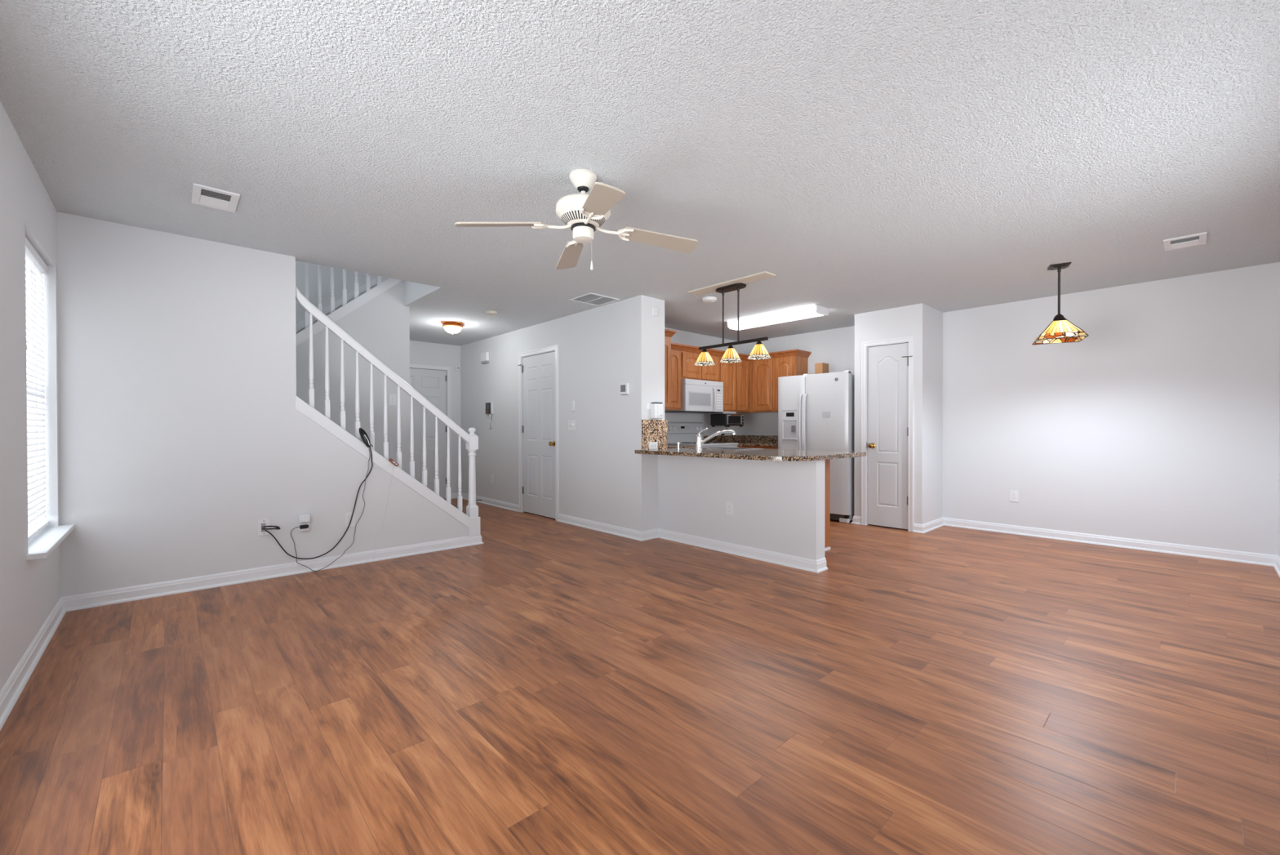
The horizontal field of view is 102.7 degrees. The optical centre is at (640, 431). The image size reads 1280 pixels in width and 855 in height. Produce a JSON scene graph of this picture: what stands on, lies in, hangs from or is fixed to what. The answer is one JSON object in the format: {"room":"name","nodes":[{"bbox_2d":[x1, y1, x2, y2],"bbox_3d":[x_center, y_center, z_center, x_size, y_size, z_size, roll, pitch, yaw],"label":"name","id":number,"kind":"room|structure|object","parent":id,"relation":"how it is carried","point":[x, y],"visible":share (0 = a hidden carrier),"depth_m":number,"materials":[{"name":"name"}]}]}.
{"room":"empty living room","nodes":[
{"label":"empty living room","id":0,"kind":"room"},
{"bbox_2d":[0,100,60,691],"bbox_3d":[-2.562,-1.491,1.940,0.140,5.200,7.560,0,1,-43],"label":"wall","id":1,"kind":"structure","parent":0,"point":[30,589],"depth_m":2.31,"materials":[{"name":"white paint"}]},
{"bbox_2d":[0,596,66,730],"bbox_3d":[-1.787,1.067,1.244,0.026,0.090,5.164,0,1,-43],"label":"baseboard","id":2,"kind":"structure","parent":1,"relation":"attached to","point":[12,689],"depth_m":2.34,"materials":[{"name":"white paint"}]},
{"bbox_2d":[25,259,74,559],"bbox_3d":[-3.233,-0.192,2.727,0.197,1.586,0.997,0,1,-43],"label":"window","id":3,"kind":"structure","parent":1,"relation":"in","point":[40,546],"depth_m":2.76,"materials":[{"name":"white paint"}]},
{"bbox_2d":[25,236,49,541],"bbox_3d":[-3.231,-0.213,2.715,0.063,1.530,0.875,0,1,-43],"label":"window blind","id":4,"kind":"object","parent":3,"relation":"attached to","point":[35,424],"visible":0.59,"depth_m":2.81,"materials":[{"name":"white plastic"}]},
{"bbox_2d":[57,211,468,596],"bbox_3d":[-2.596,-0.126,4.083,2.702,2.440,0.115,0,1,-43],"label":"wall","id":5,"kind":"structure","parent":0,"point":[181,429],"depth_m":3.53,"materials":[{"name":"white paint"}]},
{"bbox_2d":[257,518,279,535],"bbox_3d":[-2.768,0.713,3.818,0.136,0.118,0.044,0,0,-9],"label":"cable plate","id":6,"kind":"object","parent":5,"relation":"attached to","point":[263,524],"visible":1,"depth_m":3.81,"materials":[{"name":"white plastic"}]},
{"bbox_2d":[61,533,484,611],"bbox_3d":[-2.578,1.049,4.097,2.735,0.090,0.153,0,1,-43],"label":"baseboard","id":7,"kind":"structure","parent":5,"relation":"attached to","point":[87,600],"depth_m":3.74,"materials":[{"name":"white paint"}]},
{"bbox_2d":[297,513,310,532],"bbox_3d":[-2.599,0.710,3.962,0.074,0.134,0.066,0,1,-43],"label":"wall outlet","id":8,"kind":"object","parent":5,"relation":"attached to","point":[302,518],"visible":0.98,"depth_m":3.95,"materials":[{"name":"white plastic"}]},
{"bbox_2d":[299,524,308,528],"bbox_3d":[-2.588,0.731,3.941,0.056,0.028,0.032,0,1,-43],"label":"plug","id":9,"kind":"object","parent":8,"relation":"attached to","point":[304,526],"visible":1,"depth_m":3.93,"materials":[{"name":"black plastic"}]},
{"bbox_2d":[290,448,370,571],"bbox_3d":[-2.459,0.617,4.085,0.560,0.956,0.028,0,1,-44],"label":"cable","id":10,"kind":"object","parent":8,"relation":"attached to","point":[369,449],"visible":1,"depth_m":4.15,"materials":[{"name":"grey plastic"}]},
{"bbox_2d":[344,511,355,527],"bbox_3d":[-2.384,0.718,4.199,0.075,0.122,0.008,0,1,-43],"label":"wall outlet","id":11,"kind":"object","parent":5,"relation":"attached to","point":[348,515],"visible":1,"depth_m":4.20,"materials":[{"name":"white plastic"}]},
{"bbox_2d":[295,285,478,517],"bbox_3d":[-2.149,-0.149,4.497,1.482,1.989,0.086,0,1,-43],"label":"stair railing","id":12,"kind":"object","parent":5,"relation":"on","point":[471,439],"visible":0.98,"depth_m":4.44,"materials":[{"name":"white paint"}]},
{"bbox_2d":[295,395,479,536],"bbox_3d":[-2.148,0.362,4.499,1.497,1.288,0.140,0,1,-43],"label":"stair stringer","id":13,"kind":"object","parent":5,"relation":"attached to","point":[473,523],"visible":0.88,"depth_m":4.39,"materials":[{"name":"white paint"}]},
{"bbox_2d":[359,427,373,447],"bbox_3d":[-2.277,0.051,4.254,0.103,0.165,0.066,0,1,-43],"label":"cable coil","id":14,"kind":"object","parent":13,"relation":"on","point":[366,442],"visible":1,"depth_m":4.24,"materials":[{"name":"black rubber"}]},
{"bbox_2d":[265,447,373,559],"bbox_3d":[-2.517,0.551,4.049,0.735,0.886,0.028,0,1,-43],"label":"coaxial cable","id":15,"kind":"object","parent":14,"relation":"attached to","point":[271,534],"visible":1,"depth_m":4.14,"materials":[{"name":"black rubber"}]},
{"bbox_2d":[388,457,399,466],"bbox_3d":[-2.124,0.265,4.407,0.080,0.074,0.026,0,1,-43],"label":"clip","id":16,"kind":"object","parent":13,"relation":"attached to","point":[390,460],"visible":1,"depth_m":4.40,"materials":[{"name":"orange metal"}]},
{"bbox_2d":[373,464,395,558],"bbox_3d":[-2.189,0.680,4.364,0.181,0.788,0.028,0,1,-43],"label":"wire","id":17,"kind":"object","parent":16,"relation":"hanging from","point":[394,464],"visible":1,"depth_m":4.39,"materials":[{"name":"white"}]},
{"bbox_2d":[295,260,387,333],"bbox_3d":[-3.614,-1.518,6.046,3.887,5.200,0.100,0,1,-43],"label":"wall","id":18,"kind":"structure","parent":0,"point":[300,265],"depth_m":5.93,"materials":[{"name":"white paint"}]},
{"bbox_2d":[296,320,304,332],"bbox_3d":[-3.832,-1.185,5.766,0.070,0.138,0.020,0,1,-43],"label":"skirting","id":19,"kind":"object","parent":18,"relation":"attached to","point":[300,325],"depth_m":5.76,"materials":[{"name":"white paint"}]},
{"bbox_2d":[322,304,330,314],"bbox_3d":[-3.644,-1.415,5.938,0.074,0.110,0.020,0,1,-43],"label":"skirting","id":20,"kind":"object","parent":18,"relation":"attached to","point":[326,310],"depth_m":5.93,"materials":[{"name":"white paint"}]},
{"bbox_2d":[334,297,342,308],"bbox_3d":[-3.555,-1.505,6.020,0.068,0.126,0.020,0,1,-43],"label":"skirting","id":21,"kind":"object","parent":18,"relation":"attached to","point":[338,303],"depth_m":6.01,"materials":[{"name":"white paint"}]},
{"bbox_2d":[346,290,354,301],"bbox_3d":[-3.460,-1.615,6.107,0.070,0.129,0.020,0,1,-43],"label":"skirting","id":22,"kind":"object","parent":18,"relation":"attached to","point":[351,295],"depth_m":6.10,"materials":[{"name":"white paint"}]},
{"bbox_2d":[358,283,365,294],"bbox_3d":[-3.369,-1.721,6.190,0.072,0.141,0.020,0,1,-43],"label":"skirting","id":23,"kind":"object","parent":18,"relation":"attached to","point":[362,288],"depth_m":6.18,"materials":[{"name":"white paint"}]},
{"bbox_2d":[370,276,377,287],"bbox_3d":[-3.273,-1.830,6.279,0.065,0.132,0.020,0,1,-43],"label":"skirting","id":24,"kind":"object","parent":18,"relation":"attached to","point":[373,282],"depth_m":6.27,"materials":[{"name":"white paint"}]},
{"bbox_2d":[296,280,409,475],"bbox_3d":[-3.440,-0.278,4.792,2.427,2.737,0.110,0,1,-43],"label":"wall","id":25,"kind":"structure","parent":0,"point":[381,325],"depth_m":5.30,"materials":[{"name":"white paint"}]},
{"bbox_2d":[296,320,325,345],"label":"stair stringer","id":26,"kind":"object","parent":25,"relation":"attached to","point":[304,335],"depth_m":4.91,"materials":[{"name":"white paint"}]},
{"bbox_2d":[327,277,402,321],"label":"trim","id":27,"kind":"structure","parent":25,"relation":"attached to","point":[353,305],"depth_m":5.24,"materials":[{"name":"white paint"}]},
{"bbox_2d":[295,262,389,333],"bbox_3d":[-3.058,-1.729,5.123,1.280,1.847,0.068,0,1,-43],"label":"stair railing","id":28,"kind":"object","parent":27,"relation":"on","point":[356,273],"visible":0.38,"depth_m":5.10,"materials":[{"name":"white paint"}]},
{"bbox_2d":[389,393,396,404],"bbox_3d":[-2.634,-0.341,5.448,0.074,0.120,0.018,0,1,-43],"label":"switch plate","id":29,"kind":"object","parent":25,"relation":"attached to","point":[393,397],"visible":1,"depth_m":5.45,"materials":[{"name":"white plastic"}]},
{"bbox_2d":[409,340,461,493],"bbox_3d":[-3.544,-0.149,7.712,1.662,2.440,0.140,0,1,-43],"label":"wall","id":30,"kind":"structure","parent":0,"point":[421,353],"depth_m":8.12,"materials":[{"name":"white paint"}]},
{"bbox_2d":[409,363,451,498],"bbox_3d":[-3.385,0.027,7.768,1.022,2.087,0.105,0,1,-43],"label":"door","id":31,"kind":"structure","parent":30,"relation":"in","point":[430,384],"depth_m":7.93,"materials":[{"name":"white paint"}]},
{"bbox_2d":[455,365,460,370],"bbox_3d":[-2.913,-1.012,8.169,0.070,0.067,0.037,0,1,-43],"label":"sensor","id":32,"kind":"object","parent":30,"relation":"attached to","point":[457,367],"visible":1,"depth_m":8.15,"materials":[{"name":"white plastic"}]},
{"bbox_2d":[460,294,664,531],"bbox_3d":[-1.316,-0.146,6.771,0.332,2.440,4.266,0,1,-43],"label":"wall","id":33,"kind":"structure","parent":0,"point":[602,478],"depth_m":5.74,"materials":[{"name":"white paint"}]},
{"bbox_2d":[480,351,488,363],"bbox_3d":[-2.291,-1.086,7.537,0.048,0.157,0.190,0,1,-43],"label":"door chime","id":34,"kind":"object","parent":33,"relation":"attached to","point":[485,355],"visible":1,"depth_m":7.49,"materials":[{"name":"white plastic"}]},
{"bbox_2d":[485,401,493,429],"bbox_3d":[-2.201,-0.232,7.455,0.037,0.395,0.180,0,1,-43],"label":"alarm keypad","id":35,"kind":"object","parent":33,"relation":"attached to","point":[489,406],"visible":1,"depth_m":7.43,"materials":[{"name":"white plastic"}]},
{"bbox_2d":[490,475,493,483],"bbox_3d":[-2.160,0.691,7.440,0.008,0.120,0.074,0,1,-43],"label":"wall outlet","id":36,"kind":"object","parent":33,"relation":"attached to","point":[491,476],"visible":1,"depth_m":7.43,"materials":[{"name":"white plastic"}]},
{"bbox_2d":[517,345,559,520],"bbox_3d":[-1.298,0.018,6.511,0.105,2.117,0.928,0,1,-43],"label":"door","id":37,"kind":"structure","parent":33,"relation":"in","point":[540,488],"depth_m":6.51,"materials":[{"name":"white paint"}]},
{"bbox_2d":[568,419,574,430],"bbox_3d":[-0.807,-0.074,5.959,0.022,0.118,0.130,0,1,-43],"label":"switch plate","id":38,"kind":"object","parent":33,"relation":"attached to","point":[571,423],"visible":1,"depth_m":5.96,"materials":[{"name":"white plastic"}]},
{"bbox_2d":[571,400,574,411],"bbox_3d":[-0.779,-0.294,5.933,0.014,0.125,0.044,0,1,-43],"label":"wall sensor","id":39,"kind":"object","parent":33,"relation":"attached to","point":[572,402],"visible":1,"depth_m":5.92,"materials":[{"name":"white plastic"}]},
{"bbox_2d":[619,382,629,395],"bbox_3d":[-0.165,-0.438,5.259,0.025,0.124,0.127,0,1,-43],"label":"thermostat","id":40,"kind":"object","parent":33,"relation":"attached to","point":[624,387],"visible":1,"depth_m":5.24,"materials":[{"name":"white plastic"}]},
{"bbox_2d":[451,492,827,573],"bbox_3d":[-1.306,1.037,5.577,6.141,0.090,1.654,0,1,44],"label":"baseboard","id":41,"kind":"structure","parent":33,"relation":"attached to","point":[818,566],"depth_m":4.92,"materials":[{"name":"white paint"}]},
{"bbox_2d":[641,419,667,449],"bbox_3d":[0.146,0.046,5.204,0.348,0.333,0.020,0,1,-43],"label":"backsplash","id":42,"kind":"structure","parent":33,"relation":"attached to","point":[652,430],"depth_m":5.19,"materials":[{"name":"brown stone"}]},
{"bbox_2d":[648,441,657,448],"bbox_3d":[0.131,0.141,5.172,0.118,0.072,0.008,0,1,-43],"label":"wall outlet","id":43,"kind":"object","parent":42,"relation":"attached to","point":[652,445],"visible":1,"depth_m":5.17,"materials":[{"name":"white plastic"}]},
{"bbox_2d":[646,402,662,418],"bbox_3d":[0.179,-0.212,5.191,0.260,0.163,0.084,0,1,-43],"label":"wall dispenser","id":44,"kind":"object","parent":33,"relation":"attached to","point":[656,408],"visible":1,"depth_m":5.14,"materials":[{"name":"white plastic"}]},
{"bbox_2d":[652,306,657,316],"bbox_3d":[0.145,-1.216,5.197,0.072,0.087,0.019,0,1,-43],"label":"sensor","id":45,"kind":"object","parent":33,"relation":"attached to","point":[655,310],"visible":1,"depth_m":5.19,"materials":[{"name":"white plastic"}]},
{"bbox_2d":[664,335,671,409],"bbox_3d":[-0.018,-0.708,6.112,0.674,0.880,0.448,0,1,-43],"label":"upper cabinet","id":46,"kind":"object","parent":33,"relation":"attached to","point":[667,339],"visible":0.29,"depth_m":6.13,"materials":[{"name":"brown wood"}]},
{"bbox_2d":[664,328,676,337],"bbox_3d":[0.011,-1.178,6.114,0.727,0.072,0.481,0,1,-43],"label":"crown molding","id":47,"kind":"structure","parent":46,"relation":"attached to","point":[668,332],"depth_m":6.12,"materials":[{"name":"brown wood"}]},
{"bbox_2d":[0,498,1279,854],"bbox_3d":[-0.332,1.146,4.832,7.331,0.120,8.760,0,1,-43],"label":"floor","id":48,"kind":"structure","parent":0,"point":[546,685],"depth_m":2.06,"materials":[{"name":"brown wood"}]},
{"bbox_2d":[667,422,738,447],"bbox_3d":[0.812,0.472,6.702,0.764,1.199,0.712,0,1,-43],"label":"stove","id":49,"kind":"object","parent":48,"relation":"on","point":[685,433],"visible":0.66,"depth_m":6.83,"materials":[{"name":"white metal"}]},
{"bbox_2d":[667,442,738,445],"bbox_3d":[0.808,0.161,6.704,0.764,0.022,0.601,0,1,-43],"label":"sink","id":50,"kind":"object","parent":49,"relation":"in","point":[671,443],"depth_m":6.53,"materials":[{"name":"white metal"}]},
{"bbox_2d":[737,445,753,448],"bbox_3d":[1.214,0.634,7.141,0.412,0.868,0.618,0,1,-43],"label":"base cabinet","id":51,"kind":"object","parent":48,"relation":"on","point":[748,446],"visible":0.02,"depth_m":6.99,"materials":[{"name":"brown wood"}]},
{"bbox_2d":[753,445,777,448],"bbox_3d":[1.719,0.632,7.329,0.620,0.868,1.028,0,1,-43],"label":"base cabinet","id":52,"kind":"object","parent":48,"relation":"on","point":[754,446],"visible":0.02,"depth_m":6.92,"materials":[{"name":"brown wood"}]},
{"bbox_2d":[703,435,777,446],"bbox_3d":[1.576,0.129,7.187,1.016,0.137,1.038,0,1,-43],"label":"countertop","id":53,"kind":"structure","parent":52,"relation":"on","point":[743,440],"depth_m":7.56,"materials":[{"name":"stone"}]},
{"bbox_2d":[710,411,743,441],"bbox_3d":[1.198,-0.059,7.100,0.395,0.434,0.362,0,1,-43],"label":"toaster oven","id":54,"kind":"object","parent":53,"relation":"on","point":[726,419],"visible":0.84,"depth_m":6.98,"materials":[{"name":"black plastic"}]},
{"bbox_2d":[777,369,854,523],"bbox_3d":[2.322,0.176,6.504,0.764,1.790,0.933,0,1,-43],"label":"refrigerator","id":55,"kind":"object","parent":48,"relation":"on","point":[816,411],"visible":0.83,"depth_m":6.12,"materials":[{"name":"white metal"}]},
{"bbox_2d":[814,362,828,373],"bbox_3d":[2.294,-0.769,6.476,0.165,0.184,0.102,0,1,-43],"label":"cardboard box","id":56,"kind":"object","parent":55,"relation":"on","point":[820,367],"visible":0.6,"depth_m":6.42,"materials":[{"name":"brown cardboard"}]},
{"bbox_2d":[825,458,830,551],"bbox_3d":[1.045,0.648,5.054,0.721,0.868,1.462,0,1,-43],"label":"base cabinet","id":57,"kind":"object","parent":48,"relation":"on","point":[827,461],"visible":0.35,"depth_m":4.71,"materials":[{"name":"brown wood"}]},
{"bbox_2d":[635,446,866,461],"bbox_3d":[0.972,0.197,4.757,1.178,0.035,1.758,0,1,-43],"label":"countertop","id":58,"kind":"structure","parent":57,"relation":"on","point":[765,454],"depth_m":4.38,"materials":[{"name":"stone"}]},
{"bbox_2d":[694,427,735,448],"bbox_3d":[0.752,0.069,5.144,0.412,0.216,0.079,0,0,2],"label":"faucet","id":59,"kind":"object","parent":58,"relation":"on","point":[699,442],"visible":0.98,"depth_m":5.13,"materials":[{"name":"silver metal"}]},
{"bbox_2d":[690,446,763,449],"bbox_3d":[0.874,0.269,5.261,0.450,0.196,0.610,0,1,-43],"label":"sink","id":60,"kind":"object","parent":58,"relation":"in","point":[710,447],"visible":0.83,"depth_m":5.37,"materials":[{"name":"silver metal"}]},
{"bbox_2d":[706,447,753,449],"bbox_3d":[0.874,0.271,5.261,0.408,0.190,0.568,0,1,-43],"label":"basin","id":61,"kind":"object","parent":60,"relation":"in","point":[717,448],"depth_m":5.37,"materials":[{"name":"silver metal"}]},
{"bbox_3d":[0.144,0.642,6.153,0.955,0.868,0.617,0,1,-43],"label":"base cabinet","id":62,"kind":"object","parent":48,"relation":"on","visible":0},
{"bbox_2d":[667,444,695,448],"bbox_3d":[0.145,0.138,6.147,0.960,0.137,0.623,0,1,-43],"label":"countertop","id":63,"kind":"structure","parent":62,"relation":"on","point":[669,446],"depth_m":6.09,"materials":[{"name":"stone"}]},
{"bbox_2d":[0,0,1279,346],"bbox_3d":[-0.333,-1.504,4.816,7.337,0.300,8.760,0,1,-43],"label":"ceiling","id":64,"kind":"structure","parent":0,"point":[864,156],"depth_m":2.33,"materials":[{"name":"white paint"}]},
{"bbox_2d":[191,182,239,212],"bbox_3d":[-2.432,-1.332,2.928,0.200,0.012,0.308,0,1,-43],"label":"ceiling vent","id":65,"kind":"object","parent":64,"relation":"in","point":[203,195],"visible":1,"depth_m":2.92,"materials":[{"name":"white metal"}]},
{"bbox_2d":[404,280,441,306],"bbox_3d":[-2.207,-1.514,5.168,0.012,0.320,1.000,0,1,-43],"label":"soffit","id":66,"kind":"object","parent":64,"relation":"attached to","point":[413,291],"visible":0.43,"depth_m":5.29,"materials":[{"name":"white paint"}]},
{"bbox_2d":[440,320,464,333],"bbox_3d":[-2.362,-1.293,6.442,0.248,0.138,0.248,0,0,-12],"label":"dome light","id":67,"kind":"object","parent":64,"relation":"attached to","point":[452,327],"visible":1,"depth_m":6.36,"materials":[{"name":"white glass"}]},
{"bbox_2d":[484,310,497,315],"bbox_3d":[-1.691,-1.339,5.806,0.134,0.038,0.134,0,1,-43],"label":"smoke detector","id":68,"kind":"object","parent":64,"relation":"attached to","point":[492,313],"visible":1,"depth_m":5.77,"materials":[{"name":"beige plastic"}]},
{"bbox_2d":[454,168,697,270],"bbox_3d":[-0.300,-1.092,2.685,0.966,0.494,0.966,0,0,28],"label":"ceiling fan","id":69,"kind":"object","parent":64,"relation":"hanging from","point":[584,213],"visible":1,"depth_m":2.63,"materials":[{"name":"beige plastic"}]},
{"bbox_2d":[568,292,620,306],"bbox_3d":[-0.471,-1.351,5.245,0.380,0.010,0.365,0,1,-43],"label":"ceiling vent","id":70,"kind":"object","parent":64,"relation":"in","point":[590,298],"visible":1,"depth_m":5.23,"materials":[{"name":"white metal"}]},
{"bbox_2d":[702,296,716,302],"bbox_3d":[0.704,-1.338,5.220,0.150,0.038,0.150,0,1,-43],"label":"smoke detector","id":71,"kind":"object","parent":64,"relation":"attached to","point":[708,299],"visible":1,"depth_m":5.17,"materials":[{"name":"white plastic"}]},
{"bbox_2d":[687,271,775,295],"bbox_3d":[0.809,-1.345,4.673,0.159,0.018,0.882,0,1,-43],"label":"board","id":72,"kind":"object","parent":64,"relation":"attached to","point":[764,274],"visible":0.96,"depth_m":4.58,"materials":[{"name":"beige wood"}]},
{"bbox_2d":[694,283,770,365],"bbox_3d":[0.834,-0.992,4.734,0.200,0.688,0.823,0,1,-43],"label":"pendant","id":73,"kind":"object","parent":72,"relation":"hanging from","point":[759,351],"visible":1,"depth_m":4.68,"materials":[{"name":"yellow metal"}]},
{"bbox_2d":[726,304,829,330],"bbox_3d":[1.581,-1.321,6.018,0.279,0.086,1.203,0,1,-43],"label":"fluorescent light","id":74,"kind":"object","parent":64,"relation":"attached to","point":[816,310],"visible":0.93,"depth_m":5.88,"materials":[{"name":"white plastic"}]},
{"bbox_2d":[1031,262,1088,345],"bbox_3d":[3.416,-1.047,4.178,0.318,0.613,0.317,0,0,31],"label":"pendant lamp","id":75,"kind":"object","parent":64,"relation":"hanging from","point":[1060,330],"visible":1,"depth_m":4.13,"materials":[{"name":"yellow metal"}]},
{"bbox_2d":[1163,231,1207,251],"bbox_3d":[3.862,-1.345,3.631,0.300,0.012,0.209,0,1,-43],"label":"ceiling vent","id":76,"kind":"object","parent":64,"relation":"in","point":[1200,238],"visible":1,"depth_m":3.62,"materials":[{"name":"white metal"}]},
{"bbox_2d":[664,327,743,435],"bbox_3d":[0.546,-0.150,7.025,2.750,2.440,0.120,0,1,-43],"label":"wall","id":77,"kind":"structure","parent":0,"point":[682,337],"depth_m":7.24,"materials":[{"name":"white paint"}]},
{"bbox_2d":[664,349,680,410],"bbox_3d":[0.300,-0.648,6.474,0.279,0.755,0.348,0,1,-43],"label":"upper cabinet","id":78,"kind":"object","parent":77,"relation":"attached to","point":[675,354],"visible":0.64,"depth_m":6.37,"materials":[{"name":"brown wood"}]},
{"bbox_2d":[680,350,719,381],"bbox_3d":[0.684,-0.850,6.828,0.761,0.358,0.348,0,1,-43],"label":"upper cabinet","id":79,"kind":"object","parent":77,"relation":"attached to","point":[689,370],"visible":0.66,"depth_m":6.63,"materials":[{"name":"brown wood"}]},
{"bbox_2d":[664,378,723,413],"bbox_3d":[0.721,-0.459,6.794,0.760,0.417,0.449,0,1,-43],"label":"microwave","id":80,"kind":"object","parent":79,"relation":"attached to","point":[697,396],"visible":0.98,"depth_m":6.62,"materials":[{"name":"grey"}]},
{"bbox_2d":[719,355,749,412],"bbox_3d":[1.220,-0.655,7.324,0.691,0.755,0.348,0,1,-43],"label":"upper cabinet","id":81,"kind":"object","parent":77,"relation":"attached to","point":[735,376],"visible":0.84,"depth_m":7.20,"materials":[{"name":"brown wood"}]},
{"bbox_2d":[657,454,825,559],"bbox_3d":[0.823,0.652,4.661,0.137,0.868,1.744,0,1,-43],"label":"wall","id":82,"kind":"structure","parent":0,"point":[779,506],"depth_m":4.43,"materials":[{"name":"white paint"}]},
{"bbox_2d":[725,501,733,515],"bbox_3d":[0.796,0.686,4.583,0.008,0.118,0.072,0,1,-43],"label":"wall outlet","id":83,"kind":"object","parent":82,"relation":"attached to","point":[729,505],"visible":1,"depth_m":4.58,"materials":[{"name":"white plastic"}]},
{"bbox_2d":[853,302,942,524],"bbox_3d":[2.986,-0.146,5.931,0.652,2.440,0.732,0,1,-43],"label":"wall","id":84,"kind":"structure","parent":0,"point":[922,321],"depth_m":5.66,"materials":[{"name":"white paint"}]},
{"bbox_2d":[861,335,914,531],"bbox_3d":[2.751,0.025,5.709,0.105,2.102,0.560,0,1,-43],"label":"door","id":85,"kind":"structure","parent":84,"relation":"in","point":[891,367],"depth_m":5.71,"materials":[{"name":"white paint"}]},
{"bbox_2d":[743,262,1279,555],"bbox_3d":[2.300,-0.154,7.256,0.140,2.440,8.460,0,1,-43],"label":"wall","id":86,"kind":"structure","parent":0,"point":[1161,424],"depth_m":4.78,"materials":[{"name":"white paint"}]},
{"bbox_2d":[671,342,811,360],"bbox_3d":[1.332,-1.058,6.670,2.066,0.072,0.800,0,1,-43],"label":"crown molding","id":87,"kind":"structure","parent":86,"relation":"attached to","point":[676,346],"depth_m":6.90,"materials":[{"name":"brown wood"}]},
{"bbox_2d":[736,357,777,413],"bbox_3d":[1.728,-0.657,7.514,0.342,0.755,0.758,0,1,-43],"label":"upper cabinet","id":88,"kind":"object","parent":86,"relation":"attached to","point":[762,371],"visible":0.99,"depth_m":7.26,"materials":[{"name":"brown wood"}]},
{"bbox_2d":[775,355,808,411],"bbox_3d":[2.094,-0.655,7.118,0.342,0.755,0.315,0,1,-43],"label":"upper cabinet","id":89,"kind":"object","parent":86,"relation":"attached to","point":[795,365],"visible":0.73,"depth_m":7.01,"materials":[{"name":"brown wood"}]},
{"bbox_2d":[1009,489,1018,502],"bbox_3d":[3.931,0.679,5.388,0.008,0.120,0.074,0,1,-43],"label":"wall outlet","id":90,"kind":"object","parent":86,"relation":"attached to","point":[1013,494],"visible":1,"depth_m":5.38,"materials":[{"name":"white plastic"}]},
{"bbox_2d":[850,515,1277,566],"bbox_3d":[3.792,1.034,5.049,0.678,0.090,3.183,0,1,-43],"label":"baseboard","id":91,"kind":"structure","parent":86,"relation":"attached to","point":[1251,557],"depth_m":4.86,"materials":[{"name":"white paint"}]},
{"bbox_2d":[1278,378,1279,557],"bbox_3d":[2.639,-0.117,1.716,7.181,2.440,0.140,0,1,-43],"label":"wall","id":92,"kind":"structure","parent":0,"point":[1279,379],"depth_m":4.08,"materials":[{"name":"white paint"}]},
{"bbox_2d":[1273,555,1279,577],"bbox_3d":[2.929,1.055,2.103,5.944,0.090,0.026,0,1,-43],"label":"baseboard","id":93,"kind":"structure","parent":92,"relation":"attached to","point":[1277,566],"depth_m":4.00,"materials":[{"name":"white paint"}]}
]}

